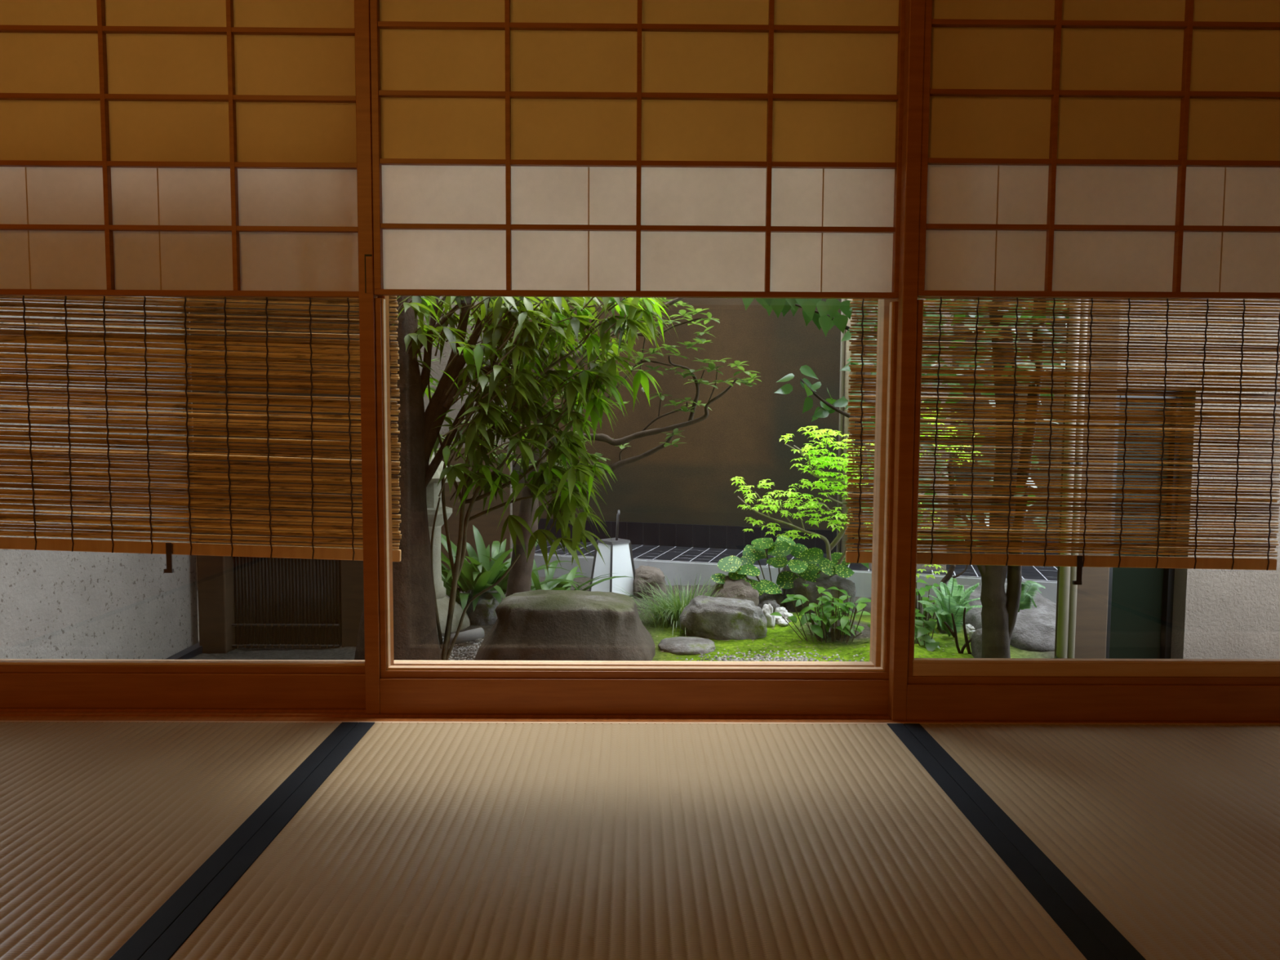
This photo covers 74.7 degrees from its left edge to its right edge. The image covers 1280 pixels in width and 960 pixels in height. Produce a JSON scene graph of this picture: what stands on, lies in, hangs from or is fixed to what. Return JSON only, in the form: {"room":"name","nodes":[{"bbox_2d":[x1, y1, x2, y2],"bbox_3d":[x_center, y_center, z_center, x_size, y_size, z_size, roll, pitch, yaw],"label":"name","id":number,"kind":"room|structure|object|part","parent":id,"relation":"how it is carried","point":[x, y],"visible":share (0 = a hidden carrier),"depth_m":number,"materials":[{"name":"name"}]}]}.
{"room":"traditional dwelling","nodes":[
{"label":"traditional dwelling","id":0,"kind":"room"},
{"bbox_2d":[0,296,198,659],"bbox_3d":[-1.719,-1.994,2.272,0.180,5.300,1.380,0,4,0],"label":"wall","id":1,"kind":"structure","parent":0,"point":[54,604],"depth_m":2.53,"materials":[{"name":"paint"}]},
{"bbox_2d":[0,298,897,666],"bbox_3d":[-0.625,-0.487,1.534,4.470,1.800,0.050,0,4,0],"label":"window","id":2,"kind":"structure","parent":1,"relation":"in","point":[883,307],"depth_m":1.57,"materials":[{"name":"brown wood"}]},
{"bbox_2d":[0,295,401,573],"bbox_3d":[-0.922,-0.809,1.604,0.906,1.989,0.024,0,4,0],"label":"bamboo blind","id":3,"kind":"object","parent":2,"relation":"attached to","point":[26,336],"visible":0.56,"depth_m":1.65,"materials":[{"name":"brown wood"}]},
{"bbox_3d":[-1.193,-0.308,1.629,0.009,0.896,0.003,0,4,0],"label":"cord","id":4,"kind":"part","parent":3,"relation":"part of","materials":[{"name":"black fabric"}]},
{"bbox_3d":[-1.117,-0.307,1.630,0.009,0.898,0.003,0,4,0],"label":"cord","id":5,"kind":"part","parent":3,"relation":"part of","materials":[{"name":"black fabric"}]},
{"bbox_3d":[-1.040,-0.305,1.630,0.009,0.900,0.003,0,4,0],"label":"cord","id":6,"kind":"part","parent":3,"relation":"part of","materials":[{"name":"black fabric"}]},
{"bbox_3d":[-0.963,-0.304,1.631,0.009,0.903,0.003,0,4,0],"label":"cord","id":7,"kind":"part","parent":3,"relation":"part of","materials":[{"name":"black fabric"}]},
{"bbox_3d":[-0.885,-0.302,1.632,0.009,0.905,0.003,0,4,0],"label":"cord","id":8,"kind":"part","parent":3,"relation":"part of","materials":[{"name":"black fabric"}]},
{"bbox_3d":[-0.806,-0.301,1.632,0.009,0.907,0.003,0,4,0],"label":"cord","id":9,"kind":"part","parent":3,"relation":"part of","materials":[{"name":"black fabric"}]},
{"bbox_3d":[-0.727,-0.299,1.633,0.009,0.910,0.003,0,4,0],"label":"cord","id":10,"kind":"part","parent":3,"relation":"part of","materials":[{"name":"black fabric"}]},
{"bbox_3d":[-0.643,-0.298,1.634,0.009,0.912,0.003,0,4,0],"label":"cord","id":11,"kind":"part","parent":3,"relation":"part of","materials":[{"name":"black fabric"}]},
{"bbox_3d":[-0.567,-0.296,1.635,0.009,0.914,0.003,0,4,0],"label":"cord","id":12,"kind":"part","parent":3,"relation":"part of","materials":[{"name":"black fabric"}]},
{"bbox_3d":[-0.491,-0.295,1.635,0.009,0.916,0.003,0,4,0],"label":"cord","id":13,"kind":"part","parent":3,"relation":"part of","materials":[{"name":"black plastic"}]},
{"bbox_2d":[0,707,1279,723],"bbox_3d":[-0.630,0.439,1.595,4.470,0.056,0.264,0,4,0],"label":"floor sill","id":14,"kind":"structure","parent":1,"relation":"attached to","point":[6,713],"depth_m":1.49,"materials":[{"name":"brown wood"}]},
{"bbox_2d":[0,0,394,708],"bbox_3d":[-0.933,-0.487,1.473,0.970,1.804,0.025,0,4,0],"label":"screen","id":15,"kind":"object","parent":14,"relation":"on","point":[148,148],"visible":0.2,"depth_m":1.47,"materials":[{"name":"brown wood"}]},
{"bbox_3d":[-0.931,-0.829,1.449,0.919,1.010,0.014,0,4,0],"label":"sliding sash","id":16,"kind":"part","parent":15,"relation":"part of","materials":[{"name":"brown wood"}]},
{"bbox_3d":[-0.935,0.014,1.508,0.919,0.671,0.018,0,4,0],"label":"glazing frame","id":17,"kind":"part","parent":15,"relation":"part of","materials":[{"name":"brown wood"}]},
{"bbox_3d":[-0.937,0.381,1.530,0.919,0.064,0.024,0,4,0],"label":"rail","id":18,"kind":"part","parent":15,"relation":"part of","materials":[{"name":"brown wood"}]},
{"bbox_2d":[354,0,906,715],"bbox_3d":[-0.002,-0.481,1.454,0.966,1.804,0.026,0,4,0],"label":"screen","id":19,"kind":"object","parent":14,"relation":"on","point":[650,148],"visible":0.98,"depth_m":1.45,"materials":[{"name":"brown wood"}]},
{"bbox_3d":[-0.468,-0.355,1.447,0.013,0.066,0.002,0,4,0],"label":"pull plate","id":20,"kind":"part","parent":19,"relation":"part of","materials":[{"name":"brown wood"}]},
{"bbox_3d":[-0.007,0.387,1.511,0.915,0.064,0.024,0,4,0],"label":"rail","id":21,"kind":"part","parent":19,"relation":"part of","materials":[{"name":"brown wood"}]},
{"bbox_3d":[-0.005,0.020,1.490,0.915,0.671,0.018,0,4,0],"label":"glazing frame","id":22,"kind":"part","parent":19,"relation":"part of","materials":[{"name":"brown wood"}]},
{"bbox_3d":[-0.001,-0.823,1.431,0.915,1.010,0.014,0,4,0],"label":"sliding sash","id":23,"kind":"part","parent":19,"relation":"part of","materials":[{"name":"white paper"}]},
{"bbox_2d":[888,0,1279,720],"bbox_3d":[0.923,-0.475,1.437,0.949,1.804,0.025,0,4,0],"label":"screen","id":24,"kind":"object","parent":14,"relation":"on","point":[1051,148],"visible":1,"depth_m":1.44,"materials":[{"name":"brown wood"}]},
{"bbox_3d":[0.919,0.393,1.493,0.898,0.064,0.024,0,4,0],"label":"rail","id":25,"kind":"part","parent":24,"relation":"part of","materials":[{"name":"brown wood"}]},
{"bbox_3d":[0.921,0.026,1.472,0.898,0.671,0.018,0,4,0],"label":"glazing frame","id":26,"kind":"part","parent":24,"relation":"part of","materials":[{"name":"brown wood"}]},
{"bbox_3d":[0.919,0.336,1.493,0.877,0.024,0.015,0,4,0],"label":"rail","id":27,"kind":"part","parent":24,"relation":"part of","materials":[{"name":"brown wood"}]},
{"bbox_3d":[0.925,-0.817,1.412,0.898,1.010,0.014,0,4,0],"label":"sliding sash","id":28,"kind":"part","parent":24,"relation":"part of","materials":[{"name":"brown wood"}]},
{"bbox_2d":[164,640,202,659],"bbox_3d":[-1.714,0.707,2.458,0.220,0.115,1.400,0,4,0],"label":"baseboard","id":29,"kind":"structure","parent":0,"point":[192,651],"depth_m":3.01,"materials":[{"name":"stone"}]},
{"bbox_2d":[188,576,1054,661],"bbox_3d":[-0.132,0.593,3.535,8.600,0.059,3.620,0,4,0],"label":"ground","id":30,"kind":"structure","parent":0,"point":[788,636],"depth_m":3.13,"materials":[{"name":"plant"}]},
{"bbox_2d":[189,297,235,653],"bbox_3d":[-1.565,-0.559,3.063,0.102,2.465,0.110,0,4,0],"label":"wooden post","id":31,"kind":"object","parent":30,"relation":"on","point":[215,573],"visible":0.08,"depth_m":3.07,"materials":[{"name":"brown wood"}]},
{"bbox_2d":[231,546,342,648],"bbox_3d":[-1.338,0.446,3.153,0.432,0.390,0.083,0,4,0],"label":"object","id":32,"kind":"object","parent":30,"relation":"on","point":[284,602],"visible":0.7,"depth_m":3.14,"materials":[{"name":"black wood"}]},
{"bbox_3d":[-1.338,0.542,3.129,0.431,0.012,0.012,0,4,0],"label":"cross rail","id":33,"kind":"part","parent":32,"relation":"part of","materials":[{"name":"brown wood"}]},
{"bbox_3d":[-1.339,0.620,3.134,0.431,0.012,0.012,0,4,0],"label":"cross rail","id":34,"kind":"part","parent":32,"relation":"part of","materials":[{"name":"brown wood"}]},
{"bbox_2d":[223,297,391,647],"bbox_3d":[-1.227,-0.361,3.124,0.646,2.065,0.100,0,4,0],"label":"wall","id":35,"kind":"structure","parent":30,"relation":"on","point":[351,571],"depth_m":3.09,"materials":[{"name":"brown wood"}]},
{"bbox_2d":[188,296,512,587],"bbox_3d":[-1.639,-0.715,4.185,1.985,2.500,0.130,0,4,0],"label":"wall","id":36,"kind":"structure","parent":30,"relation":"on","point":[487,525],"depth_m":4.18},
{"bbox_2d":[354,295,540,660],"bbox_3d":[-1.010,-0.535,3.049,1.320,2.498,1.381,0,4,-5],"label":"tree","id":37,"kind":"object","parent":30,"relation":"on","point":[415,637],"visible":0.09,"depth_m":2.68,"materials":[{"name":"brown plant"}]},
{"bbox_2d":[426,452,470,634],"bbox_3d":[-0.857,0.242,3.436,0.321,0.785,0.321,0,4,0],"label":"trunk","id":38,"kind":"object","parent":30,"relation":"on","point":[433,491],"visible":0.36,"depth_m":3.40,"materials":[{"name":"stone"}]},
{"bbox_2d":[448,627,484,645],"bbox_3d":[-0.664,0.595,3.190,0.145,0.047,0.041,-3,5,-44],"label":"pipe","id":39,"kind":"object","parent":30,"relation":"on","point":[475,633],"visible":0.79,"depth_m":3.18,"materials":[{"name":"grey stone"}]},
{"bbox_2d":[458,589,502,625],"bbox_3d":[-0.672,0.547,3.587,0.194,0.184,0.257,0,4,0],"label":"rock","id":40,"kind":"object","parent":30,"relation":"on","point":[484,613],"visible":0.38,"depth_m":3.47,"materials":[{"name":"grey stone"}]},
{"bbox_2d":[440,524,584,611],"bbox_3d":[-0.656,0.402,3.632,0.825,0.383,0.593,-1,4,-15],"label":"leaf plant","id":41,"kind":"object","parent":30,"relation":"on","point":[481,574],"visible":0.54,"depth_m":3.56,"materials":[{"name":"green plant"}]},
{"bbox_2d":[392,296,675,660],"bbox_3d":[-0.369,-0.026,2.803,0.988,1.310,0.707,0,4,0],"label":"shrub","id":42,"kind":"object","parent":30,"relation":"on","point":[522,386],"visible":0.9,"depth_m":2.64,"materials":[{"name":"green plant"}]},
{"bbox_3d":[-0.394,0.027,2.798,0.613,1.204,0.076,0,4,0],"label":"stem","id":43,"kind":"part","parent":42,"relation":"part of","materials":[{"name":"green plant"}]},
{"bbox_2d":[482,554,634,591],"bbox_3d":[-0.389,0.467,3.756,0.752,0.319,0.631,0,4,0],"label":"leaf plant","id":44,"kind":"object","parent":30,"relation":"on","point":[559,584],"visible":0.28,"depth_m":3.78,"materials":[{"name":"green plant"}]},
{"bbox_2d":[474,589,655,661],"bbox_3d":[-0.270,0.541,2.992,0.652,0.282,0.386,0,4,0],"label":"stone","id":45,"kind":"object","parent":30,"relation":"on","point":[540,624],"visible":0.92,"depth_m":2.83,"materials":[{"name":"grey stone"}]},
{"bbox_2d":[421,297,761,596],"bbox_3d":[-0.255,-0.121,3.400,1.431,1.393,0.671,0,4,0],"label":"tree","id":46,"kind":"object","parent":30,"relation":"on","point":[519,580],"visible":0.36,"depth_m":3.25,"materials":[{"name":"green plant"}]},
{"bbox_2d":[588,510,635,598],"bbox_3d":[-0.129,0.365,4.081,0.202,0.444,0.202,-3,5,-40],"label":"garden lamp","id":47,"kind":"object","parent":30,"relation":"on","point":[619,560],"visible":0.8,"depth_m":4.04,"materials":[{"name":"white paper"}]},
{"bbox_3d":[-0.181,0.432,4.042,0.029,0.258,0.166,-3,5,-40],"label":"shade panel","id":48,"kind":"part","parent":47,"relation":"part of","materials":[{"name":"white paper"}]},
{"bbox_3d":[-0.129,0.430,4.085,0.181,0.268,0.181,-3,5,-40],"label":"metal frame","id":49,"kind":"part","parent":47,"relation":"part of","materials":[{"name":"grey"}]},
{"bbox_3d":[-0.129,0.295,4.077,0.114,0.008,0.114,-3,5,-40],"label":"plate","id":50,"kind":"part","parent":47,"relation":"part of","materials":[{"name":"grey metal"}]},
{"bbox_3d":[-0.108,0.220,4.072,0.022,0.152,0.044,0,4,0],"label":"handle","id":51,"kind":"part","parent":47,"relation":"part of","materials":[{"name":"grey metal"}]},
{"bbox_3d":[-0.085,0.433,4.034,0.166,0.258,0.029,-3,5,-40],"label":"shade panel","id":52,"kind":"part","parent":47,"relation":"part of","materials":[{"name":"white paper"}]},
{"bbox_2d":[632,565,666,598],"bbox_3d":[0.042,0.517,4.118,0.180,0.184,0.210,0,4,0],"label":"rock","id":53,"kind":"object","parent":30,"relation":"on","point":[651,575],"visible":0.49,"depth_m":4.03,"materials":[{"name":"grey stone"}]},
{"bbox_2d":[441,635,863,661],"bbox_3d":[0.089,0.632,2.987,1.764,0.034,0.504,1,4,5],"label":"gravel","id":54,"kind":"object","parent":30,"relation":"on","point":[462,648],"visible":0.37,"depth_m":3.00,"materials":[{"name":"grey gravel"}]},
{"bbox_2d":[606,572,757,633],"bbox_3d":[0.204,0.544,3.537,0.736,0.319,0.638,-2,4,-31],"label":"grass tuft","id":55,"kind":"object","parent":30,"relation":"on","point":[671,611],"visible":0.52,"depth_m":3.49,"materials":[{"name":"green plant"}]},
{"bbox_2d":[657,636,715,654],"bbox_3d":[0.173,0.615,3.094,0.217,0.045,0.174,0,4,0],"label":"rock","id":56,"kind":"object","parent":30,"relation":"on","point":[677,645],"visible":0.93,"depth_m":3.05,"materials":[{"name":"grey stone"}]},
{"bbox_2d":[680,595,767,639],"bbox_3d":[0.327,0.562,3.319,0.343,0.192,0.243,0,4,0],"label":"rock","id":57,"kind":"object","parent":30,"relation":"on","point":[718,618],"visible":0.74,"depth_m":3.23,"materials":[{"name":"grey stone"}]},
{"bbox_2d":[711,575,759,606],"bbox_3d":[0.402,0.528,3.590,0.203,0.239,0.215,0,4,0],"label":"rock","id":58,"kind":"object","parent":30,"relation":"on","point":[748,593],"visible":0.39,"depth_m":3.53,"materials":[{"name":"grey stone"}]},
{"bbox_2d":[762,603,775,626],"bbox_3d":[0.516,0.562,3.407,0.064,0.122,0.068,0,4,0],"label":"pebble","id":59,"kind":"object","parent":30,"relation":"on","point":[767,609],"visible":0.52,"depth_m":3.38,"materials":[{"name":"white stone"}]},
{"bbox_2d":[758,597,780,612],"bbox_3d":[0.545,0.556,3.575,0.104,0.100,0.105,0,4,0],"label":"rock","id":60,"kind":"object","parent":30,"relation":"on","point":[766,601],"visible":0.42,"depth_m":3.54,"materials":[{"name":"grey stone"}]},
{"bbox_2d":[758,592,784,607],"bbox_3d":[0.591,0.551,3.792,0.115,0.119,0.131,0,4,0],"label":"rock","id":61,"kind":"object","parent":30,"relation":"on","point":[779,598],"visible":0.18,"depth_m":3.74,"materials":[{"name":"grey stone"}]},
{"bbox_2d":[774,615,782,624],"bbox_3d":[0.567,0.575,3.446,0.041,0.036,0.067,0,4,0],"label":"pebble","id":62,"kind":"object","parent":30,"relation":"on","point":[777,617],"visible":0.55,"depth_m":3.42,"materials":[{"name":"white stone"}]},
{"bbox_2d":[774,606,787,616],"bbox_3d":[0.593,0.562,3.514,0.060,0.057,0.070,0,4,0],"label":"pebble","id":63,"kind":"object","parent":30,"relation":"on","point":[781,610],"visible":0.42,"depth_m":3.49,"materials":[{"name":"white stone"}]},
{"bbox_2d":[711,535,854,595],"bbox_3d":[0.620,0.402,3.746,0.638,0.256,0.422,0,4,0],"label":"plant","id":64,"kind":"object","parent":30,"relation":"on","point":[808,570],"visible":0.77,"depth_m":3.69,"materials":[{"name":"green plant"}]},
{"bbox_2d":[777,618,788,626],"bbox_3d":[0.582,0.581,3.405,0.043,0.030,0.068,0,4,0],"label":"pebble","id":65,"kind":"object","parent":30,"relation":"on","point":[782,622],"visible":0.85,"depth_m":3.38,"materials":[{"name":"white stone"}]},
{"bbox_2d":[512,518,1058,581],"bbox_3d":[-0.099,0.333,4.738,6.095,0.137,0.506,1,4,17],"label":"tiles","id":66,"kind":"structure","parent":30,"relation":"on","point":[651,535],"depth_m":4.79,"materials":[{"name":"black stone"}]},
{"bbox_2d":[782,611,792,622],"bbox_3d":[0.611,0.569,3.458,0.042,0.046,0.065,0,4,-10],"label":"pebble","id":67,"kind":"object","parent":30,"relation":"on","point":[786,615],"visible":0.59,"depth_m":3.44,"materials":[{"name":"white stone"}]},
{"bbox_2d":[511,297,1067,538],"bbox_3d":[0.014,-1.956,4.926,6.100,4.900,0.180,1,4,17],"label":"wall","id":68,"kind":"structure","parent":30,"relation":"on","point":[690,482],"depth_m":4.78,"materials":[{"name":"brown concrete"}]},
{"bbox_2d":[548,520,1053,554],"bbox_3d":[-0.026,0.317,4.980,6.100,0.132,0.013,1,4,17],"label":"backing","id":69,"kind":"object","parent":68,"relation":"attached to","point":[548,521],"visible":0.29,"depth_m":4.87,"materials":[{"name":"grey tile"}]},
{"bbox_2d":[533,554,1057,603],"bbox_3d":[-0.100,0.513,4.750,6.100,0.223,0.519,1,4,17],"label":"plinth base","id":70,"kind":"object","parent":30,"relation":"on","point":[685,571],"visible":0.02,"depth_m":4.35,"materials":[{"name":"grey concrete"}]},
{"bbox_2d":[534,542,1057,582],"bbox_3d":[-0.099,0.400,4.743,6.100,0.003,0.518,1,4,17],"label":"plinth grout","id":71,"kind":"object","parent":30,"relation":"on","point":[977,576],"visible":0.07,"depth_m":4.36,"materials":[{"name":"grey"}]},
{"bbox_2d":[656,623,955,661],"bbox_3d":[0.645,0.610,3.172,1.207,0.038,0.526,0,4,0],"label":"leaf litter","id":72,"kind":"object","parent":30,"relation":"on","point":[805,624],"visible":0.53,"depth_m":3.09,"materials":[{"name":"green plant"}]},
{"bbox_2d":[780,565,855,615],"bbox_3d":[0.798,0.536,3.804,0.331,0.272,0.318,0,4,0],"label":"rock","id":73,"kind":"object","parent":30,"relation":"on","point":[825,581],"visible":0.26,"depth_m":3.67,"materials":[{"name":"grey stone"}]},
{"bbox_2d":[769,583,871,643],"bbox_3d":[0.696,0.553,3.224,0.393,0.280,0.249,0,4,0],"label":"plant","id":74,"kind":"object","parent":30,"relation":"on","point":[824,620],"visible":0.98,"depth_m":3.19,"materials":[{"name":"green plant"}]},
{"bbox_2d":[835,298,845,552],"bbox_3d":[1.032,-0.699,4.272,0.021,2.515,0.021,0,4,0],"label":"pipe","id":75,"kind":"object","parent":30,"relation":"on","point":[842,343],"visible":0.32,"depth_m":4.29,"materials":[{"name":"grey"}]},
{"bbox_2d":[840,298,857,564],"bbox_3d":[1.074,-0.698,4.272,0.056,2.515,0.056,0,4,0],"label":"post","id":76,"kind":"object","parent":30,"relation":"on","point":[847,353],"visible":0.16,"depth_m":4.28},
{"bbox_2d":[730,400,982,578],"bbox_3d":[0.967,0.058,3.708,1.147,0.824,0.308,0,4,0],"label":"maple tree","id":77,"kind":"object","parent":30,"relation":"on","point":[827,460],"visible":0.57,"depth_m":3.68,"materials":[{"name":"green plant"}]},
{"bbox_2d":[725,297,1069,657],"bbox_3d":[0.971,-0.463,2.912,1.400,2.299,0.693,0,4,0],"label":"tree","id":78,"kind":"object","parent":30,"relation":"on","point":[1000,608],"visible":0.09,"depth_m":2.82,"materials":[{"name":"green plant"}]},
{"bbox_2d":[866,619,941,651],"bbox_3d":[1.009,0.625,3.157,0.300,0.213,0.227,0,4,0],"label":"plant","id":79,"kind":"object","parent":30,"relation":"on","point":[922,637],"visible":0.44,"depth_m":3.13,"materials":[{"name":"green plant"}]},
{"bbox_3d":[1.021,0.606,3.153,0.267,0.158,0.133,-2,4,-32],"label":"stem","id":80,"kind":"part","parent":79,"relation":"part of","materials":[{"name":"green plant"}]},
{"bbox_2d":[860,298,954,569],"bbox_3d":[1.333,-0.641,4.178,0.372,2.615,0.200,0,4,0],"label":"pier","id":81,"kind":"object","parent":30,"relation":"on","point":[920,566],"visible":0.07,"depth_m":4.13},
{"bbox_2d":[937,607,947,634],"bbox_3d":[1.243,0.581,3.424,0.048,0.158,0.110,0,4,0],"label":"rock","id":82,"kind":"object","parent":30,"relation":"on","point":[939,628],"visible":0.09,"depth_m":3.41,"materials":[{"name":"grey stone"}]},
{"bbox_2d":[914,578,972,632],"bbox_3d":[1.165,0.537,3.443,0.331,0.291,0.234,0,4,0],"label":"plant","id":83,"kind":"object","parent":30,"relation":"on","point":[918,616],"visible":0.35,"depth_m":3.44,"materials":[{"name":"green plant"}]},
{"bbox_3d":[1.146,0.516,3.450,0.293,0.245,0.155,0,4,0],"label":"stem","id":84,"kind":"part","parent":83,"relation":"part of","materials":[{"name":"green plant"}]},
{"bbox_2d":[917,577,982,636],"bbox_3d":[1.194,0.494,3.165,0.208,0.281,0.348,3,5,37],"label":"fern","id":85,"kind":"object","parent":30,"relation":"on","point":[944,612],"visible":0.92,"depth_m":3.21,"materials":[{"name":"green plant"}]},
{"bbox_2d":[939,564,968,599],"bbox_3d":[1.324,0.484,3.550,0.122,0.264,0.035,0,4,0],"label":"branch","id":86,"kind":"object","parent":30,"relation":"on","point":[951,570],"visible":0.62,"depth_m":3.54,"materials":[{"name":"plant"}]},
{"bbox_2d":[943,607,971,653],"bbox_3d":[1.167,0.571,3.053,0.128,0.217,0.015,0,4,0],"label":"bare sapling","id":87,"kind":"object","parent":30,"relation":"on","point":[953,633],"visible":0.75,"depth_m":3.05,"materials":[{"name":"brown plant"}]},
{"bbox_2d":[965,623,975,634],"bbox_3d":[1.326,0.604,3.372,0.043,0.046,0.060,0,4,0],"label":"pebble","id":88,"kind":"object","parent":30,"relation":"on","point":[969,627],"visible":0.52,"depth_m":3.35,"materials":[{"name":"white stone"}]},
{"bbox_2d":[968,630,975,638],"bbox_3d":[1.315,0.610,3.290,0.043,0.044,0.064,0,4,0],"label":"pebble","id":89,"kind":"object","parent":30,"relation":"on","point":[971,632],"visible":0.25,"depth_m":3.29,"materials":[{"name":"grey stone"}]},
{"bbox_2d":[970,627,982,657],"bbox_3d":[1.229,0.604,3.008,0.064,0.144,0.130,0,4,0],"label":"rock","id":90,"kind":"object","parent":30,"relation":"on","point":[976,637],"visible":0.28,"depth_m":3.00,"materials":[{"name":"grey stone"}]},
{"bbox_2d":[956,582,1056,652],"bbox_3d":[1.537,0.595,3.426,0.410,0.263,0.675,0,4,0],"label":"rock","id":91,"kind":"object","parent":30,"relation":"on","point":[1034,628],"visible":0.27,"depth_m":3.22,"materials":[{"name":"grey stone"}]},
{"bbox_2d":[1017,580,1044,612],"bbox_3d":[1.361,0.398,2.912,0.189,0.104,0.066,-2,4,-34],"label":"fern","id":92,"kind":"object","parent":30,"relation":"on","point":[1026,597],"visible":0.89,"depth_m":2.88,"materials":[{"name":"green plant"}]},
{"bbox_2d":[1054,298,1080,658],"bbox_3d":[1.334,-0.577,2.569,0.038,2.535,0.038,0,4,0],"label":"downpipe","id":93,"kind":"object","parent":30,"relation":"on","point":[1064,571],"visible":0.18,"depth_m":2.61,"materials":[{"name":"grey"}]},
{"bbox_2d":[1066,302,1088,658],"bbox_3d":[1.361,-0.576,2.569,0.029,2.535,0.029,0,4,0],"label":"downpipe","id":94,"kind":"object","parent":30,"relation":"on","point":[1073,588],"visible":0.1,"depth_m":2.61,"materials":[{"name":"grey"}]},
{"bbox_2d":[1054,298,1120,658],"bbox_3d":[1.428,-0.616,2.637,0.105,2.665,0.120,0,4,0],"label":"wooden post","id":95,"kind":"object","parent":30,"relation":"on","point":[1092,595],"visible":0.02,"depth_m":2.64,"materials":[{"name":"beige wood"}]},
{"bbox_2d":[1116,298,1279,658],"bbox_3d":[2.432,-0.787,2.664,1.900,3.115,0.140,0,4,0],"label":"wall","id":96,"kind":"structure","parent":30,"relation":"on","point":[1218,613],"depth_m":2.66,"materials":[{"name":"paint"}]},
{"bbox_2d":[1105,390,1182,658],"bbox_3d":[1.605,0.187,2.740,0.257,0.952,0.060,0,4,0],"label":"door","id":97,"kind":"structure","parent":96,"relation":"in","point":[1140,600],"depth_m":2.74,"materials":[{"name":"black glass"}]},
{"bbox_3d":[-0.615,0.625,-0.345,4.470,0.064,4.040,0,4,0],"label":"floor","id":98,"kind":"structure","parent":0,"visible":0},
{"bbox_2d":[0,721,358,959],"bbox_3d":[-0.959,0.507,0.500,0.955,0.057,1.908,0,4,0],"label":"mat","id":99,"kind":"object","parent":98,"relation":"on","point":[109,832],"visible":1,"depth_m":1.10,"materials":[{"name":"beige wicker"}]},
{"bbox_2d":[138,722,1115,959],"bbox_3d":[-0.007,0.512,0.508,0.946,0.057,1.908,0,4,0],"label":"mat","id":100,"kind":"object","parent":98,"relation":"on","point":[412,841],"visible":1,"depth_m":1.00,"materials":[{"name":"beige fabric"}]},
{"bbox_2d":[0,720,1279,725],"bbox_3d":[-0.629,0.448,1.460,4.470,0.056,0.008,0,4,0],"label":"trim","id":101,"kind":"structure","parent":98,"relation":"on","point":[3,721],"depth_m":1.46,"materials":[{"name":"brown wood"}]},
{"bbox_2d":[903,723,1279,959],"bbox_3d":[0.944,0.516,0.516,0.955,0.057,1.908,0,4,0],"label":"mat","id":102,"kind":"object","parent":98,"relation":"on","point":[1163,841],"visible":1,"depth_m":1.11,"materials":[{"name":"beige wicker"}]},
{"bbox_3d":[0.020,-3.353,-0.498,9.200,3.410,4.640,0,4,0],"label":"roof","id":103,"kind":"structure","parent":0,"visible":0},
{"bbox_2d":[844,297,1279,584],"bbox_3d":[0.869,-0.791,1.659,0.890,2.014,0.024,0,4,0],"label":"bamboo blind","id":104,"kind":"object","parent":103,"relation":"hanging from","point":[857,557],"visible":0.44,"depth_m":1.70,"materials":[{"name":"brown wood"}]},
{"bbox_3d":[0.449,-0.610,1.662,0.009,1.562,0.003,0,4,0],"label":"cord","id":105,"kind":"part","parent":104,"relation":"part of","materials":[{"name":"black fabric"}]},
{"bbox_3d":[0.602,-0.608,1.664,0.009,1.564,0.003,0,4,0],"label":"cord","id":106,"kind":"part","parent":104,"relation":"part of","materials":[{"name":"black fabric"}]},
{"bbox_3d":[0.679,-0.607,1.664,0.009,1.565,0.003,0,4,0],"label":"cord","id":107,"kind":"part","parent":104,"relation":"part of","materials":[{"name":"black fabric"}]},
{"bbox_3d":[0.756,-0.606,1.665,0.009,1.566,0.003,0,4,0],"label":"cord","id":108,"kind":"part","parent":104,"relation":"part of","materials":[{"name":"black fabric"}]},
{"bbox_3d":[0.832,-0.605,1.666,0.009,1.567,0.003,0,4,0],"label":"cord","id":109,"kind":"part","parent":104,"relation":"part of","materials":[{"name":"black fabric"}]},
{"bbox_3d":[0.909,-0.604,1.666,0.009,1.568,0.003,0,4,0],"label":"cord","id":110,"kind":"part","parent":104,"relation":"part of","materials":[{"name":"black fabric"}]},
{"bbox_3d":[0.984,-0.603,1.667,0.009,1.569,0.003,0,4,0],"label":"cord","id":111,"kind":"part","parent":104,"relation":"part of","materials":[{"name":"black fabric"}]},
{"bbox_3d":[1.062,-0.602,1.668,0.009,1.570,0.003,0,4,0],"label":"cord","id":112,"kind":"part","parent":104,"relation":"part of","materials":[{"name":"black fabric"}]},
{"bbox_3d":[1.140,-0.602,1.668,0.009,1.571,0.003,0,4,0],"label":"cord","id":113,"kind":"part","parent":104,"relation":"part of","materials":[{"name":"fabric"}]},
{"bbox_3d":[1.217,-0.601,1.669,0.009,1.572,0.003,0,4,0],"label":"cord","id":114,"kind":"part","parent":104,"relation":"part of","materials":[{"name":"black fabric"}]},
{"bbox_3d":[1.290,-0.600,1.670,0.009,1.573,0.003,0,4,0],"label":"cord","id":115,"kind":"part","parent":104,"relation":"part of","materials":[{"name":"black fabric"}]}
]}

